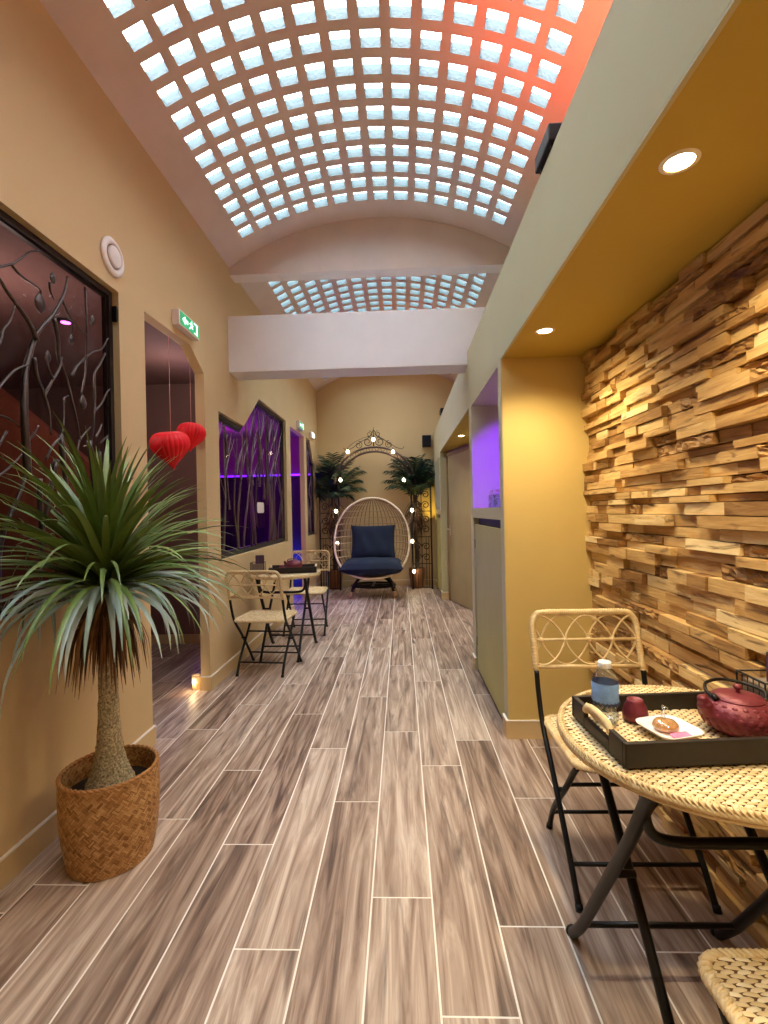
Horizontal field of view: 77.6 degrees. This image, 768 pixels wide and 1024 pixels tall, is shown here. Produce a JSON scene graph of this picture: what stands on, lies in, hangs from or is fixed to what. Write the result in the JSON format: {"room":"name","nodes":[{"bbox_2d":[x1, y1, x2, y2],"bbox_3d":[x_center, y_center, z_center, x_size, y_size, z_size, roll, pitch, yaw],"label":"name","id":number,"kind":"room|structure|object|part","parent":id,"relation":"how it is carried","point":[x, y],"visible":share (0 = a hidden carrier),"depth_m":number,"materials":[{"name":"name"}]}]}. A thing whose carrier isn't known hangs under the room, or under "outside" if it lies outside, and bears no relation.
{"room":"spa lounge","nodes":[
{"label":"spa lounge","id":0,"kind":"room"},
{"bbox_2d":[0,388,94,605],"bbox_3d":[-2.839,0.040,3.395,1.880,2.610,0.080,-1,0,2],"label":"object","id":1,"kind":"structure","parent":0,"point":[9,406],"depth_m":3.34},
{"bbox_2d":[4,383,199,634],"bbox_3d":[-2.930,-0.003,3.383,3.100,2.700,9.950,-1,0,2],"label":"wall","id":2,"kind":"structure","parent":0,"point":[161,406],"depth_m":4.83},
{"bbox_2d":[151,634,199,643],"bbox_3d":[-3.039,1.302,4.860,2.520,0.090,0.012,-1,0,2],"label":"baseboard","id":3,"kind":"structure","parent":2,"relation":"attached to","point":[188,638],"depth_m":4.82,"materials":[{"name":"paint"}]},
{"bbox_2d":[0,225,298,438],"bbox_3d":[-2.956,-1.323,3.431,3.100,0.100,9.850,-1,0,2],"label":"ceiling","id":4,"kind":"structure","parent":0,"point":[35,267],"depth_m":3.52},
{"bbox_2d":[57,317,73,324],"bbox_3d":[-2.142,-1.280,3.217,0.110,0.018,0.110,-1,0,2],"label":"recessed light","id":5,"kind":"object","parent":4,"relation":"in","point":[65,321],"visible":0.9,"depth_m":3.20,"materials":[{"name":"black plastic"}]},
{"bbox_2d":[0,0,319,857],"bbox_3d":[-1.353,-0.436,3.375,0.070,3.500,9.850,-1,0,2],"label":"wall","id":6,"kind":"structure","parent":0,"point":[74,174],"depth_m":2.46,"materials":[{"name":"paint"}]},
{"bbox_2d":[0,219,109,608],"bbox_3d":[-1.438,-0.370,1.632,0.021,1.515,1.660,-1,0,2],"label":"window","id":7,"kind":"structure","parent":6,"relation":"in","point":[103,297],"depth_m":2.43,"materials":[{"name":"brown metal"}]},
{"bbox_2d":[0,209,117,616],"bbox_3d":[-1.413,-0.370,1.633,0.059,1.511,1.660,-1,0,2],"label":"screen","id":8,"kind":"object","parent":7,"relation":"attached to","point":[39,302],"depth_m":2.02,"materials":[{"name":"brown metal"}]},
{"bbox_3d":[-1.381,-1.015,2.453,0.026,0.080,0.017,-1,0,2],"label":"door hinge","id":9,"kind":"part","parent":8,"relation":"part of","materials":[{"name":"black metal"}]},
{"bbox_2d":[100,236,123,277],"bbox_3d":[-1.359,-1.283,2.408,0.024,0.190,0.190,-1,0,2],"label":"air vent","id":10,"kind":"object","parent":6,"relation":"in","point":[112,257],"visible":1,"depth_m":2.38,"materials":[{"name":"white plastic"}]},
{"bbox_2d":[0,581,320,890],"bbox_3d":[-1.312,1.261,3.377,0.084,0.104,9.852,-1,0,2],"label":"baseboard","id":11,"kind":"structure","parent":6,"relation":"attached to","point":[28,848],"depth_m":1.88,"materials":[{"name":"paint"}]},
{"bbox_2d":[149,337,189,469],"bbox_3d":[-1.384,-0.700,3.082,0.247,0.867,0.244,-1,0,2],"label":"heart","id":12,"kind":"object","parent":6,"relation":"hanging from","point":[170,444],"visible":0.97,"depth_m":3.01,"materials":[{"name":"red paper"}]},
{"bbox_2d":[172,309,198,340],"bbox_3d":[-1.315,-1.242,3.182,0.053,0.100,0.300,-1,0,2],"label":"exit sign","id":13,"kind":"object","parent":6,"relation":"attached to","point":[181,321],"visible":1,"depth_m":3.13,"materials":[{"name":"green plastic"}]},
{"bbox_2d":[176,357,205,450],"bbox_3d":[-1.370,-0.776,3.391,0.199,0.715,0.196,-1,0,2],"label":"heart","id":14,"kind":"object","parent":6,"relation":"hanging from","point":[196,432],"visible":0.87,"depth_m":3.33,"materials":[{"name":"red paper"}]},
{"bbox_2d":[219,404,282,553],"bbox_3d":[-1.320,-0.387,4.900,0.021,1.535,2.240,-1,0,2],"label":"window","id":15,"kind":"structure","parent":6,"relation":"in","point":[256,405],"depth_m":5.27,"materials":[{"name":"brown metal"}]},
{"bbox_2d":[218,401,284,558],"bbox_3d":[-1.307,-0.387,4.900,0.062,1.531,2.236,-1,0,3],"label":"screen","id":16,"kind":"object","parent":15,"relation":"attached to","point":[273,538],"visible":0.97,"depth_m":4.89,"materials":[{"name":"brown metal"}]},
{"bbox_2d":[257,502,263,512],"bbox_3d":[-1.284,-0.045,4.975,0.006,0.110,0.230,-1,0,2],"label":"tag","id":17,"kind":"object","parent":16,"relation":"hanging from","point":[260,505],"visible":1,"depth_m":4.96,"materials":[{"name":"white paper"}]},
{"bbox_2d":[296,420,303,430],"bbox_3d":[-1.185,-1.217,6.755,0.053,0.105,0.300,-1,0,2],"label":"exit sign","id":18,"kind":"object","parent":6,"relation":"attached to","point":[299,425],"visible":1,"depth_m":6.66,"materials":[{"name":"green plastic"}]},
{"bbox_2d":[306,444,312,532],"bbox_3d":[-1.221,-0.385,7.648,0.021,1.520,0.700,-1,0,2],"label":"window","id":19,"kind":"structure","parent":6,"relation":"in","point":[306,444],"depth_m":7.95,"materials":[{"name":"glass"}]},
{"bbox_2d":[306,440,313,535],"bbox_3d":[-1.206,-0.385,7.648,0.048,1.516,0.696,-1,0,2],"label":"screen","id":20,"kind":"object","parent":19,"relation":"attached to","point":[307,452],"visible":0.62,"depth_m":7.66,"materials":[{"name":"brown metal"}]},
{"bbox_2d":[309,431,314,439],"bbox_3d":[-1.153,-1.227,7.664,0.052,0.100,0.220,-1,0,2],"label":"emergency light","id":21,"kind":"object","parent":6,"relation":"attached to","point":[311,434],"visible":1,"depth_m":7.56,"materials":[{"name":"white plastic"}]},
{"bbox_2d":[39,0,612,267],"bbox_3d":[-0.179,-2.299,1.227,2.510,0.380,5.650,-1,0,2],"label":"ceiling","id":22,"kind":"structure","parent":0,"point":[89,26],"depth_m":2.74,"materials":[{"name":"paint"}]},
{"bbox_2d":[104,0,582,237],"bbox_3d":[-0.168,-2.386,1.970,2.145,0.323,3.693,-1,0,2],"label":"window","id":23,"kind":"structure","parent":22,"relation":"attached to","point":[120,7],"depth_m":2.87,"materials":[{"name":"clear glass"}]},
{"bbox_2d":[219,374,453,586],"bbox_3d":[-1.373,-0.643,8.334,5.680,3.900,0.140,-1,0,2],"label":"wall","id":24,"kind":"structure","parent":0,"point":[403,409],"depth_m":8.27,"materials":[{"name":"paint"}]},
{"bbox_2d":[220,474,309,479],"bbox_3d":[-2.670,-0.598,8.285,2.890,0.065,0.049,-1,0,2],"label":"led strip","id":25,"kind":"object","parent":24,"relation":"attached to","point":[292,475],"visible":0.29,"depth_m":8.25,"materials":[{"name":"purple plastic"}]},
{"bbox_2d":[322,579,435,586],"bbox_3d":[-0.103,1.229,8.256,1.983,0.104,0.014,-1,0,2],"label":"baseboard","id":26,"kind":"structure","parent":24,"relation":"attached to","point":[426,581],"depth_m":8.24,"materials":[{"name":"paint"}]},
{"bbox_2d":[422,435,430,446],"bbox_3d":[0.725,-1.207,8.150,0.150,0.190,0.153,-1,0,2],"label":"wall speaker","id":27,"kind":"object","parent":24,"relation":"attached to","point":[426,439],"visible":1,"depth_m":8.07,"materials":[{"name":"black plastic"}]},
{"bbox_2d":[423,436,430,444],"bbox_3d":[0.723,-1.207,8.075,0.124,0.160,0.003,-1,0,2],"label":"grille","id":28,"kind":"object","parent":27,"relation":"attached to","point":[426,439],"depth_m":8.07,"materials":[{"name":"black plastic"}]},
{"bbox_2d":[435,579,553,738],"bbox_3d":[1.045,1.209,5.442,0.519,0.104,5.554,-1,0,2],"label":"baseboard","id":29,"kind":"structure","parent":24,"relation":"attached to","point":[512,729],"depth_m":2.67,"materials":[{"name":"paint"}]},
{"bbox_2d":[228,307,485,379],"bbox_3d":[-0.056,-1.442,4.117,2.530,0.475,0.250,-1,0,2],"label":"ceiling beam","id":30,"kind":"structure","parent":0,"point":[424,341],"depth_m":4.00,"materials":[{"name":"white paint"}]},
{"bbox_2d":[229,217,509,282],"bbox_3d":[-0.074,-2.285,4.120,2.510,0.460,0.140,-1,0,2],"label":"wall","id":31,"kind":"structure","parent":0,"point":[381,246],"depth_m":4.06,"materials":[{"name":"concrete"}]},
{"bbox_2d":[240,273,499,390],"bbox_3d":[0.002,-2.309,6.219,2.510,0.380,4.060,-1,0,2],"label":"ceiling","id":32,"kind":"structure","parent":0,"point":[262,295],"depth_m":5.18,"materials":[{"name":"white paint"}]},
{"bbox_2d":[268,273,485,378],"bbox_3d":[-0.016,-2.395,6.176,2.145,0.323,3.537,-1,0,2],"label":"window","id":33,"kind":"structure","parent":32,"relation":"attached to","point":[445,277],"depth_m":5.30,"materials":[{"name":"clear glass"}]},
{"bbox_2d":[0,585,760,1023],"bbox_3d":[-1.551,1.348,3.386,5.600,0.060,9.850,-1,0,2],"label":"floor","id":34,"kind":"structure","parent":0,"point":[358,834],"depth_m":1.70,"materials":[{"name":"brown wood"}]},
{"bbox_2d":[56,744,159,881],"bbox_3d":[-1.046,1.140,1.831,0.344,0.340,0.345,-1,0,2],"label":"woven basket","id":35,"kind":"object","parent":34,"relation":"on","point":[104,833],"visible":0.98,"depth_m":1.70,"materials":[{"name":"brown wicker"}]},
{"bbox_2d":[0,411,252,790],"bbox_3d":[-0.920,0.481,1.847,0.822,1.625,1.292,-1,0,2],"label":"potted palm","id":36,"kind":"object","parent":35,"relation":"in","point":[104,571],"visible":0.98,"depth_m":1.73,"materials":[{"name":"green plant"}]},
{"bbox_2d":[192,673,200,689],"bbox_3d":[-1.393,1.262,3.550,0.064,0.105,0.064,-1,0,2],"label":"candle","id":37,"kind":"object","parent":34,"relation":"on","point":[196,683],"visible":0.97,"depth_m":3.52,"materials":[{"name":"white wax"}]},
{"bbox_2d":[225,570,301,677],"bbox_3d":[-0.975,0.878,3.930,0.461,0.866,0.537,-1,0,7],"label":"folding chair","id":38,"kind":"object","parent":34,"relation":"on","point":[253,616],"visible":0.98,"depth_m":3.81,"materials":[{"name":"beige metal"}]},
{"bbox_3d":[-1.009,0.568,3.710,0.461,0.244,0.095,-1,0,7],"label":"frame","id":39,"kind":"part","parent":38,"relation":"part of","materials":[{"name":"wicker"}]},
{"bbox_3d":[-0.971,0.864,3.967,0.428,0.027,0.413,-1,0,7],"label":"seat","id":40,"kind":"part","parent":38,"relation":"part of","materials":[{"name":"wicker"}]},
{"bbox_2d":[250,569,320,661],"bbox_3d":[-0.905,0.937,4.453,0.646,0.755,0.655,-1,0,2],"label":"bistro table","id":41,"kind":"object","parent":34,"relation":"on","point":[288,576],"visible":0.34,"depth_m":4.31,"materials":[{"name":"metal"}]},
{"bbox_2d":[250,555,265,569],"bbox_3d":[-1.161,0.481,4.406,0.126,0.164,0.106,-1,0,-4],"label":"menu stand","id":42,"kind":"object","parent":41,"relation":"on","point":[259,565],"visible":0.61,"depth_m":4.39,"materials":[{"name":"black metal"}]},
{"bbox_2d":[268,563,316,573],"bbox_3d":[-0.848,0.523,4.475,0.442,0.069,0.264,-1,0,-8],"label":"serving tray","id":43,"kind":"object","parent":41,"relation":"on","point":[306,568],"visible":0.88,"depth_m":4.36,"materials":[{"name":"brown wood"}]},
{"bbox_2d":[284,558,301,567],"bbox_3d":[-0.856,0.489,4.537,0.163,0.108,0.167,-1,0,21],"label":"teapot","id":44,"kind":"object","parent":43,"relation":"on","point":[291,563],"visible":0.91,"depth_m":4.48,"materials":[{"name":"red ceramic"}]},
{"bbox_2d":[282,550,329,636],"bbox_3d":[-0.843,0.874,5.261,0.461,0.866,0.537,-1,0,1],"label":"folding chair","id":45,"kind":"object","parent":34,"relation":"on","point":[312,590],"visible":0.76,"depth_m":5.29,"materials":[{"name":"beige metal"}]},
{"bbox_3d":[-0.844,0.859,5.223,0.428,0.027,0.413,-1,0,1],"label":"seat","id":46,"kind":"part","parent":45,"relation":"part of","materials":[{"name":"wicker"}]},
{"bbox_3d":[-0.846,0.562,5.481,0.461,0.244,0.095,-1,0,1],"label":"frame","id":47,"kind":"part","parent":45,"relation":"part of","materials":[{"name":"wicker"}]},
{"bbox_2d":[313,452,367,589],"bbox_3d":[-0.689,0.141,7.903,0.864,2.305,0.715,-1,0,2],"label":"palm","id":48,"kind":"object","parent":34,"relation":"on","point":[327,477],"visible":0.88,"depth_m":7.97,"materials":[{"name":"green plant"}]},
{"bbox_2d":[327,568,342,589],"bbox_3d":[-0.825,1.131,8.068,0.273,0.330,0.273,-1,0,2],"label":"pot","id":49,"kind":"object","parent":48,"relation":"attached to","point":[333,584],"depth_m":7.96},
{"bbox_2d":[333,497,409,597],"bbox_3d":[-0.177,0.531,7.372,1.162,1.528,0.879,-1,0,2],"label":"egg chair","id":50,"kind":"object","parent":34,"relation":"on","point":[373,554],"visible":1,"depth_m":7.42,"materials":[{"name":"beige wicker"}]},
{"bbox_3d":[-0.402,1.126,7.261,0.254,0.334,0.179,-1,0,2],"label":"leg","id":51,"kind":"part","parent":50,"relation":"part of","materials":[{"name":"black metal"}]},
{"bbox_2d":[339,557,403,574],"bbox_3d":[-0.175,0.819,7.273,0.950,0.246,0.680,-1,0,2],"label":"seat cushion","id":52,"kind":"object","parent":50,"relation":"on","point":[354,565],"depth_m":6.98,"materials":[{"name":"blue fabric"}]},
{"bbox_2d":[351,525,394,557],"bbox_3d":[-0.171,0.483,7.562,0.710,0.552,0.332,-1,0,2],"label":"cushion","id":53,"kind":"object","parent":50,"relation":"on","point":[367,541],"depth_m":7.46,"materials":[{"name":"blue fabric"}]},
{"bbox_3d":[0.067,1.116,7.243,0.291,0.334,0.046,-1,0,35],"label":"leg","id":54,"kind":"part","parent":50,"relation":"part of","materials":[{"name":"black metal"}]},
{"bbox_2d":[319,427,432,590],"bbox_3d":[-0.146,-0.058,7.870,1.858,2.680,0.036,-1,0,2],"label":"arch","id":55,"kind":"object","parent":34,"relation":"on","point":[373,431],"visible":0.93,"depth_m":7.85,"materials":[{"name":"grey metal"}]},
{"bbox_3d":[-1.050,0.451,7.904,0.026,1.700,0.026,-1,0,-20],"label":"post","id":56,"kind":"part","parent":55,"relation":"part of","materials":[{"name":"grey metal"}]},
{"bbox_3d":[-0.736,0.414,7.893,0.030,1.760,0.030,-1,0,-20],"label":"post","id":57,"kind":"part","parent":55,"relation":"part of","materials":[{"name":"grey metal"}]},
{"bbox_2d":[342,436,387,463],"bbox_3d":[-0.311,-1.016,7.824,0.743,0.430,0.049,-1,0,2],"label":"string lights","id":58,"kind":"object","parent":55,"relation":"attached to","point":[373,439],"depth_m":7.82,"materials":[{"name":"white plastic"}]},
{"bbox_2d":[402,471,413,526],"bbox_3d":[0.394,-0.212,7.800,0.165,0.898,0.049,-1,0,2],"label":"string lights","id":59,"kind":"object","parent":55,"relation":"hanging from","point":[412,510],"depth_m":7.79,"materials":[{"name":"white plastic"}]},
{"bbox_3d":[0.463,0.389,7.849,0.030,1.760,0.030,-1,0,25],"label":"post","id":60,"kind":"part","parent":55,"relation":"part of","materials":[{"name":"grey metal"}]},
{"bbox_2d":[413,557,415,588],"bbox_3d":[0.497,0.992,7.799,0.033,0.505,0.049,-1,0,2],"label":"string lights","id":61,"kind":"object","parent":55,"relation":"hanging from","point":[414,571],"depth_m":7.80,"materials":[{"name":"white plastic"}]},
{"bbox_3d":[0.778,0.413,7.838,0.026,1.700,0.026,-1,0,-20],"label":"post","id":62,"kind":"part","parent":55,"relation":"part of","materials":[{"name":"grey metal"}]},
{"bbox_2d":[380,454,435,587],"bbox_3d":[0.392,0.151,7.881,0.919,2.239,0.680,-1,0,2],"label":"palm","id":63,"kind":"object","parent":34,"relation":"on","point":[422,474],"visible":0.86,"depth_m":7.92,"materials":[{"name":"green plant"}]},
{"bbox_2d":[409,567,424,587],"bbox_3d":[0.554,1.102,8.018,0.273,0.330,0.273,-1,0,2],"label":"pot","id":64,"kind":"object","parent":63,"relation":"attached to","point":[420,568],"depth_m":7.93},
{"bbox_2d":[436,514,441,591],"bbox_3d":[1.092,0.644,7.507,0.458,1.219,0.864,-1,0,2],"label":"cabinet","id":65,"kind":"object","parent":34,"relation":"on","point":[438,526],"visible":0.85,"depth_m":7.51,"materials":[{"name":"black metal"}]},
{"bbox_2d":[475,518,504,720],"bbox_3d":[0.940,0.653,3.295,0.458,1.219,1.034,-1,0,2],"label":"wall panel","id":66,"kind":"object","parent":34,"relation":"on","point":[488,531],"visible":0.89,"depth_m":3.19,"materials":[{"name":"beige paint"}]},
{"bbox_2d":[529,608,722,913],"bbox_3d":[0.839,0.843,1.772,0.461,0.866,0.537,-1,0,2],"label":"folding chair","id":67,"kind":"object","parent":34,"relation":"on","point":[549,721],"visible":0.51,"depth_m":1.88,"materials":[{"name":"beige wicker"}]},
{"bbox_3d":[0.838,0.829,1.735,0.428,0.027,0.413,-1,0,2],"label":"seat","id":68,"kind":"part","parent":67,"relation":"part of","materials":[{"name":"wicker"}]},
{"bbox_3d":[0.841,0.532,1.993,0.461,0.244,0.095,-1,0,2],"label":"frame","id":69,"kind":"part","parent":67,"relation":"part of","materials":[{"name":"wicker"}]},
{"bbox_2d":[556,685,767,1023],"bbox_3d":[0.765,0.906,1.145,0.646,0.755,0.655,-1,0,2],"label":"bistro table","id":70,"kind":"object","parent":34,"relation":"on","point":[736,794],"visible":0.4,"depth_m":1.01,"materials":[{"name":"wicker"}]},
{"bbox_2d":[572,691,767,768],"bbox_3d":[0.712,0.494,1.131,0.442,0.069,0.264,-1,0,-2],"label":"serving tray","id":71,"kind":"object","parent":70,"relation":"on","point":[631,744],"visible":0.66,"depth_m":1.03,"materials":[{"name":"brown wood"}]},
{"bbox_3d":[0.502,0.481,1.124,0.024,0.034,0.136,-1,0,-2],"label":"handle","id":72,"kind":"part","parent":71,"relation":"part of","materials":[{"name":"wood"}]},
{"bbox_2d":[591,659,620,724],"bbox_3d":[0.549,0.444,1.186,0.067,0.148,0.066,-1,0,2],"label":"water bottle","id":73,"kind":"object","parent":71,"relation":"on","point":[604,690],"visible":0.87,"depth_m":1.17,"materials":[{"name":"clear plastic"}]},
{"bbox_2d":[593,700,620,707],"bbox_3d":[0.550,0.468,1.168,0.067,0.012,0.030,-1,0,-2],"label":"print","id":74,"kind":"object","parent":73,"relation":"attached to","point":[617,703],"depth_m":1.16,"materials":[{"name":"blue"}]},
{"bbox_2d":[622,696,648,723],"bbox_3d":[0.626,0.491,1.191,0.059,0.051,0.059,-1,0,2],"label":"tea cup","id":75,"kind":"object","parent":71,"relation":"on","point":[634,707],"visible":0.93,"depth_m":1.17,"materials":[{"name":"red ceramic"}]},
{"bbox_2d":[636,714,703,739],"bbox_3d":[0.661,0.506,1.110,0.113,0.019,0.113,-1,0,-14],"label":"square plate","id":76,"kind":"object","parent":71,"relation":"on","point":[645,722],"visible":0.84,"depth_m":1.12,"materials":[{"name":"white ceramic"}]},
{"bbox_2d":[652,706,680,732],"bbox_3d":[0.658,0.485,1.121,0.059,0.048,0.060,-1,0,-18],"label":"biscuit","id":77,"kind":"object","parent":76,"relation":"on","point":[667,725],"visible":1,"depth_m":1.11,"materials":[{"name":"brown food"}]},
{"bbox_2d":[670,731,693,738],"bbox_3d":[0.673,0.506,1.081,0.056,0.011,0.024,-1,0,-21],"label":"sachet","id":78,"kind":"object","parent":76,"relation":"on","point":[684,733],"visible":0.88,"depth_m":1.08,"materials":[{"name":"pink paper"}]},
{"bbox_2d":[697,677,767,736],"bbox_3d":[0.832,0.458,1.123,0.163,0.108,0.167,-1,0,33],"label":"teapot","id":79,"kind":"object","parent":71,"relation":"on","point":[735,711],"visible":1,"depth_m":1.09,"materials":[{"name":"red metal"}]},
{"bbox_3d":[0.756,0.454,1.117,0.047,0.056,0.039,-1,0,-4],"label":"spout","id":80,"kind":"part","parent":79,"relation":"part of","materials":[{"name":"red ceramic"}]},
{"bbox_3d":[0.840,0.435,1.157,0.147,0.039,0.095,-1,0,-4],"label":"handle","id":81,"kind":"part","parent":79,"relation":"part of","materials":[{"name":"black metal"}]},
{"bbox_3d":[0.830,0.414,1.122,0.019,0.020,0.019,-1,0,-4],"label":"knob","id":82,"kind":"part","parent":79,"relation":"part of","materials":[{"name":"red metal"}]},
{"bbox_3d":[0.830,0.429,1.122,0.106,0.013,0.106,-1,0,-4],"label":"lid","id":83,"kind":"part","parent":79,"relation":"part of","materials":[{"name":"red ceramic"}]},
{"bbox_2d":[736,652,767,696],"bbox_3d":[1.002,0.440,1.228,0.126,0.164,0.106,-1,0,2],"label":"wire basket","id":84,"kind":"object","parent":70,"relation":"on","point":[762,682],"visible":0.47,"depth_m":1.24,"materials":[{"name":"black metal"}]},
{"bbox_3d":[1.003,0.471,1.228,0.126,0.102,0.106,-1,0,2],"label":"wire frame","id":85,"kind":"part","parent":84,"relation":"part of","materials":[{"name":"black metal"}]},
{"bbox_2d":[697,947,767,1023],"bbox_3d":[0.775,0.846,0.661,0.461,0.866,0.537,-1,0,2],"label":"folding chair","id":86,"kind":"object","parent":34,"relation":"on","point":[736,979],"visible":1,"depth_m":0.84,"materials":[{"name":"beige wicker"}]},
{"bbox_2d":[434,359,508,719],"bbox_3d":[1.030,0.193,5.447,0.505,2.135,5.540,-1,0,2],"label":"wall","id":87,"kind":"structure","parent":0,"point":[485,444],"depth_m":3.82,"materials":[{"name":"paint"}]},
{"bbox_2d":[446,446,472,610],"bbox_3d":[1.008,0.215,6.364,0.094,2.090,0.975,-1,0,-12],"label":"door","id":88,"kind":"structure","parent":87,"relation":"attached to","point":[458,461],"depth_m":6.39,"materials":[{"name":"brown wood"}]},
{"bbox_2d":[488,489,499,505],"bbox_3d":[0.764,-0.096,3.281,0.094,0.130,0.135,-1,0,2],"label":"glass vase","id":89,"kind":"object","parent":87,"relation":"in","point":[495,498],"visible":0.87,"depth_m":3.28,"materials":[{"name":"clear glass"}]},
{"bbox_2d":[501,356,593,719],"bbox_3d":[0.931,0.201,2.675,0.501,2.132,0.006,-1,0,2],"label":"wall pier","id":90,"kind":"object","parent":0,"point":[546,444],"visible":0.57,"depth_m":2.67,"materials":[{"name":"yellow paint"}]},
{"bbox_2d":[433,0,767,459],"bbox_3d":[0.924,-1.100,3.291,0.505,0.468,9.850,-1,0,2],"label":"ceiling","id":91,"kind":"structure","parent":0,"point":[650,225],"depth_m":1.36,"materials":[{"name":"yellow paint"}]},
{"bbox_2d":[535,327,554,333],"bbox_3d":[0.765,-0.861,2.272,0.092,0.006,0.092,-1,0,2],"label":"recessed light","id":92,"kind":"object","parent":91,"relation":"in","point":[545,329],"visible":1,"depth_m":2.27,"materials":[{"name":"white plastic"}]},
{"bbox_2d":[535,122,561,174],"bbox_3d":[0.649,-1.365,1.805,0.110,0.077,0.180,-1,0,2],"label":"light","id":93,"kind":"object","parent":91,"relation":"on","point":[552,130],"visible":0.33,"depth_m":1.76,"materials":[{"name":"black plastic"}]},
{"bbox_2d":[658,148,701,174],"bbox_3d":[0.725,-0.859,1.173,0.092,0.006,0.092,-1,0,2],"label":"recessed light","id":94,"kind":"object","parent":91,"relation":"in","point":[678,160],"visible":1,"depth_m":1.17,"materials":[{"name":"white plastic"}]},
{"bbox_2d":[581,201,767,948],"bbox_3d":[1.069,0.199,0.517,0.070,2.135,4.310,-1,0,2],"label":"cladding","id":95,"kind":"object","parent":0,"point":[676,406],"visible":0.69,"depth_m":1.70,"materials":[{"name":"brown wood"}]}
]}

